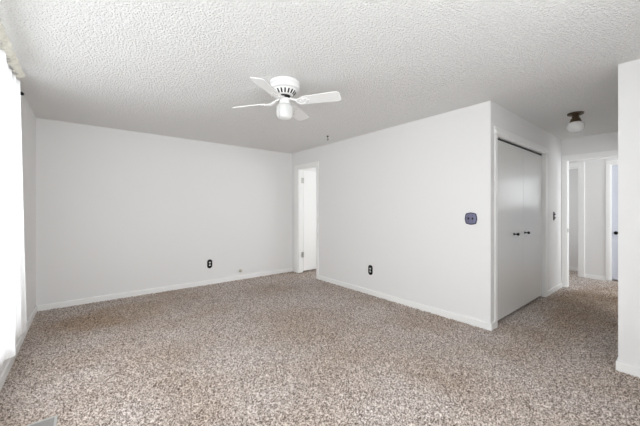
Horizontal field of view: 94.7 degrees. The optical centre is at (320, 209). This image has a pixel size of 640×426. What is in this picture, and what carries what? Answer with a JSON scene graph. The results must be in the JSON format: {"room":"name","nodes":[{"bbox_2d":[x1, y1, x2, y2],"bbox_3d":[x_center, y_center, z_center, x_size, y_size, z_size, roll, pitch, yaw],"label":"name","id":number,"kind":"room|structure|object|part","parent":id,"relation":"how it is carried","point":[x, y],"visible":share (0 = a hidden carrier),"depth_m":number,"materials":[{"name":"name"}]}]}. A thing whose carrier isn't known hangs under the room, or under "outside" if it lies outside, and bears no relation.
{"room":"empty living room","nodes":[
{"label":"empty living room","id":0,"kind":"room"},
{"bbox_2d":[0,62,35,375],"bbox_3d":[-1.853,0.060,1.440,0.140,2.440,5.965,0,0,-39],"label":"wall","id":1,"kind":"structure","parent":0,"point":[28,119],"depth_m":3.30,"materials":[{"name":"white paint"}]},
{"bbox_2d":[0,306,36,391],"bbox_3d":[-1.790,1.258,1.484,0.013,0.089,5.755,0,0,-39],"label":"baseboard","id":2,"kind":"structure","parent":1,"relation":"attached to","point":[10,362],"depth_m":2.59,"materials":[{"name":"white paint"}]},
{"bbox_2d":[36,118,315,305],"bbox_3d":[-1.028,0.060,5.853,6.665,2.440,0.110,0,0,-39],"label":"wall","id":3,"kind":"structure","parent":0,"point":[118,211],"depth_m":4.50,"materials":[{"name":"white paint"}]},
{"bbox_2d":[37,268,291,310],"bbox_3d":[-2.081,1.258,4.930,3.842,0.089,0.013,0,0,-39],"label":"baseboard","id":4,"kind":"structure","parent":3,"relation":"attached to","point":[77,302],"depth_m":4.50,"materials":[{"name":"white paint"}]},
{"bbox_2d":[207,259,211,267],"bbox_3d":[-1.901,0.935,5.075,0.086,0.150,0.011,0,0,-39],"label":"wall outlet","id":5,"kind":"object","parent":3,"relation":"attached to","point":[209,262],"visible":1,"depth_m":5.07,"materials":[{"name":"black plastic"}]},
{"bbox_2d":[0,269,639,425],"bbox_3d":[1.815,1.289,3.986,8.976,0.020,6.458,0,0,-39],"label":"floor","id":6,"kind":"structure","parent":0,"point":[292,348],"depth_m":2.46,"materials":[{"name":"carpet"}]},
{"bbox_2d":[27,415,57,425],"bbox_3d":[-1.590,1.283,1.673,0.136,0.014,0.310,0,0,-39],"label":"floor vent","id":7,"kind":"object","parent":6,"relation":"in","point":[51,421],"visible":1,"depth_m":1.77,"materials":[{"name":"grey metal"}]},
{"bbox_2d":[0,0,639,153],"bbox_3d":[2.032,-1.200,4.169,9.615,0.080,6.565,0,0,-39],"label":"ceiling","id":8,"kind":"structure","parent":0,"point":[172,68],"depth_m":2.30,"materials":[{"name":"white paint"}]},
{"bbox_2d":[232,76,341,120],"bbox_3d":[-0.324,-0.985,2.688,0.798,0.350,0.798,0,0,-28],"label":"ceiling fan","id":9,"kind":"object","parent":8,"relation":"hanging from","point":[283,88],"visible":1,"depth_m":2.61,"materials":[{"name":"white metal"}]},
{"bbox_3d":[-0.656,-0.976,2.791,0.346,0.039,0.130,0,0,17],"label":"fan blade","id":10,"kind":"part","parent":9,"relation":"part of","materials":[{"name":"white laminate"}]},
{"bbox_3d":[-0.427,-0.976,2.356,0.130,0.039,0.346,0,0,17],"label":"fan blade","id":11,"kind":"part","parent":9,"relation":"part of","materials":[{"name":"white laminate"}]},
{"bbox_3d":[-0.324,-0.891,2.688,0.154,0.141,0.154,0,0,-39],"label":"lamp shade","id":12,"kind":"part","parent":9,"relation":"part of","materials":[{"name":"white glass"}]},
{"bbox_3d":[-0.220,-0.976,3.020,0.130,0.039,0.346,0,0,17],"label":"fan blade","id":13,"kind":"part","parent":9,"relation":"part of","materials":[{"name":"white laminate"}]},
{"bbox_3d":[0.009,-0.976,2.584,0.346,0.039,0.130,0,0,17],"label":"fan blade","id":14,"kind":"part","parent":9,"relation":"part of","materials":[{"name":"white laminate"}]},
{"bbox_2d":[566,111,584,132],"bbox_3d":[3.074,-1.043,3.552,0.170,0.234,0.169,0,0,-39],"label":"ceiling light","id":15,"kind":"object","parent":8,"relation":"attached to","point":[576,125],"visible":1,"depth_m":3.51,"materials":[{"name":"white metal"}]},
{"bbox_3d":[3.074,-0.991,3.552,0.170,0.130,0.169,0,0,-39],"label":"glass globe","id":16,"kind":"part","parent":15,"relation":"part of","materials":[{"name":"white glass"}]},
{"bbox_2d":[292,104,479,319],"bbox_3d":[0.622,0.060,4.716,0.110,2.440,3.727,0,0,-39],"label":"wall","id":17,"kind":"structure","parent":0,"point":[396,200],"depth_m":3.96,"materials":[{"name":"white paint"}]},
{"bbox_2d":[294,161,318,278],"bbox_3d":[0.000,0.195,5.964,0.731,2.170,0.792,0,0,-39],"label":"door","id":18,"kind":"structure","parent":17,"relation":"in","point":[306,183],"depth_m":6.04,"materials":[{"name":"white paint"}]},
{"bbox_2d":[368,265,372,274],"bbox_3d":[0.754,0.914,4.455,0.011,0.150,0.086,0,0,-39],"label":"wall outlet","id":19,"kind":"object","parent":17,"relation":"attached to","point":[370,268],"visible":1,"depth_m":4.45,"materials":[{"name":"black plastic"}]},
{"bbox_2d":[318,275,491,330],"bbox_3d":[0.893,1.258,4.281,0.013,0.089,2.955,0,0,-39],"label":"baseboard","id":20,"kind":"structure","parent":17,"relation":"attached to","point":[488,326],"depth_m":3.81,"materials":[{"name":"white paint"}]},
{"bbox_2d":[465,212,476,224],"bbox_3d":[1.677,0.102,3.294,0.022,0.138,0.136,0,0,-39],"label":"light switch","id":21,"kind":"object","parent":17,"relation":"attached to","point":[470,218],"visible":1,"depth_m":3.29,"materials":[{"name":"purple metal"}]},
{"bbox_2d":[480,101,561,322],"bbox_3d":[2.876,0.060,4.064,2.810,2.440,0.110,0,0,-39],"label":"wall","id":22,"kind":"structure","parent":0,"point":[492,114],"depth_m":3.24,"materials":[{"name":"white paint"}]},
{"bbox_2d":[498,140,522,319],"bbox_3d":[2.296,0.233,3.536,0.892,2.034,0.088,0,0,-39],"label":"door","id":23,"kind":"structure","parent":22,"relation":"in","point":[510,157],"depth_m":3.55,"materials":[{"name":"white wood"}]},
{"bbox_2d":[494,126,548,327],"bbox_3d":[2.598,0.198,3.823,1.913,2.205,0.138,0,0,-39],"label":"door frame","id":24,"kind":"structure","parent":22,"relation":"attached to","point":[502,133],"depth_m":3.74,"materials":[{"name":"white paint"}]},
{"bbox_3d":[2.633,-0.863,3.780,1.913,0.085,0.028,0,0,-39],"label":"head casing","id":25,"kind":"part","parent":24,"relation":"part of","materials":[{"name":"white paint"}]},
{"bbox_2d":[491,283,561,329],"bbox_3d":[2.914,1.258,4.016,2.810,0.089,0.013,0,0,-39],"label":"baseboard","id":26,"kind":"structure","parent":22,"relation":"attached to","point":[558,286],"depth_m":4.53,"materials":[{"name":"white paint"}]},
{"bbox_2d":[523,149,541,305],"bbox_3d":[2.951,0.233,4.061,0.782,2.034,0.088,0,0,-39],"label":"door","id":27,"kind":"structure","parent":22,"relation":"in","point":[532,162],"depth_m":4.05,"materials":[{"name":"white wood"}]},
{"bbox_2d":[562,131,617,159],"bbox_3d":[3.603,0.060,5.491,0.110,2.440,6.465,0,0,-39],"label":"wall","id":28,"kind":"structure","parent":0,"point":[606,141],"depth_m":4.62,"materials":[{"name":"white paint"}]},
{"bbox_2d":[562,150,617,286],"bbox_3d":[4.335,0.198,4.565,0.126,2.165,0.928,0,0,-39],"label":"door frame","id":29,"kind":"structure","parent":28,"relation":"attached to","point":[605,154],"depth_m":4.85,"materials":[{"name":"white paint"}]},
{"bbox_2d":[569,157,617,279],"bbox_3d":[5.587,0.060,5.438,0.780,2.440,3.900,0,0,-39],"label":"wall","id":30,"kind":"structure","parent":0,"point":[595,169],"depth_m":5.49,"materials":[{"name":"white paint"}]},
{"bbox_2d":[569,267,577,270],"bbox_3d":[5.167,1.258,6.415,0.013,0.089,1.650,0,0,-39],"label":"baseboard","id":31,"kind":"structure","parent":30,"relation":"attached to","point":[570,268],"depth_m":6.21,"materials":[{"name":"white paint"}]},
{"bbox_2d":[569,162,584,276],"bbox_3d":[4.747,0.195,5.937,0.126,2.170,0.880,0,0,-39],"label":"door frame","id":32,"kind":"structure","parent":30,"relation":"attached to","point":[580,166],"depth_m":5.59,"materials":[{"name":"white paint"}]},
{"bbox_2d":[584,274,604,279],"bbox_3d":[5.069,1.258,5.449,0.013,0.089,0.285,0,0,-39],"label":"baseboard","id":33,"kind":"structure","parent":30,"relation":"attached to","point":[585,275],"depth_m":5.45,"materials":[{"name":"white paint"}]},
{"bbox_2d":[606,160,617,280],"bbox_3d":[5.530,0.203,4.960,0.126,2.155,1.045,0,0,-39],"label":"door","id":34,"kind":"structure","parent":30,"relation":"in","point":[611,166],"depth_m":5.29,"materials":[{"name":"white paint"}]},
{"bbox_2d":[618,59,639,366],"bbox_3d":[3.794,0.060,2.881,2.855,2.440,0.952,0,0,-39],"label":"wall","id":35,"kind":"structure","parent":0,"point":[628,72],"depth_m":2.31,"materials":[{"name":"white paint"}]},
{"bbox_2d":[616,357,639,377],"bbox_3d":[3.785,1.258,2.882,2.868,0.089,0.965,0,0,-39],"label":"baseboard","id":36,"kind":"structure","parent":35,"relation":"attached to","point":[622,367],"depth_m":2.31,"materials":[{"name":"white paint"}]},
{"bbox_3d":[-1.315,-0.982,0.951,0.071,0.030,3.980,0,0,-39],"label":"curtain rod","id":37,"kind":"object","parent":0,"visible":0},
{"bbox_2d":[0,49,26,366],"bbox_3d":[-1.292,0.017,0.957,0.064,2.039,4.010,0,0,-39],"label":"sheer curtain","id":38,"kind":"object","parent":37,"relation":"hanging from","point":[13,313],"visible":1,"depth_m":2.04,"materials":[{"name":"white fabric"}]},
{"bbox_2d":[0,18,24,78],"bbox_3d":[-1.184,-1.048,0.858,0.060,0.082,3.720,0,0,-39],"label":"lace valance","id":39,"kind":"object","parent":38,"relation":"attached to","point":[6,45],"visible":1,"depth_m":1.94,"materials":[{"name":"white fabric"}]}
]}

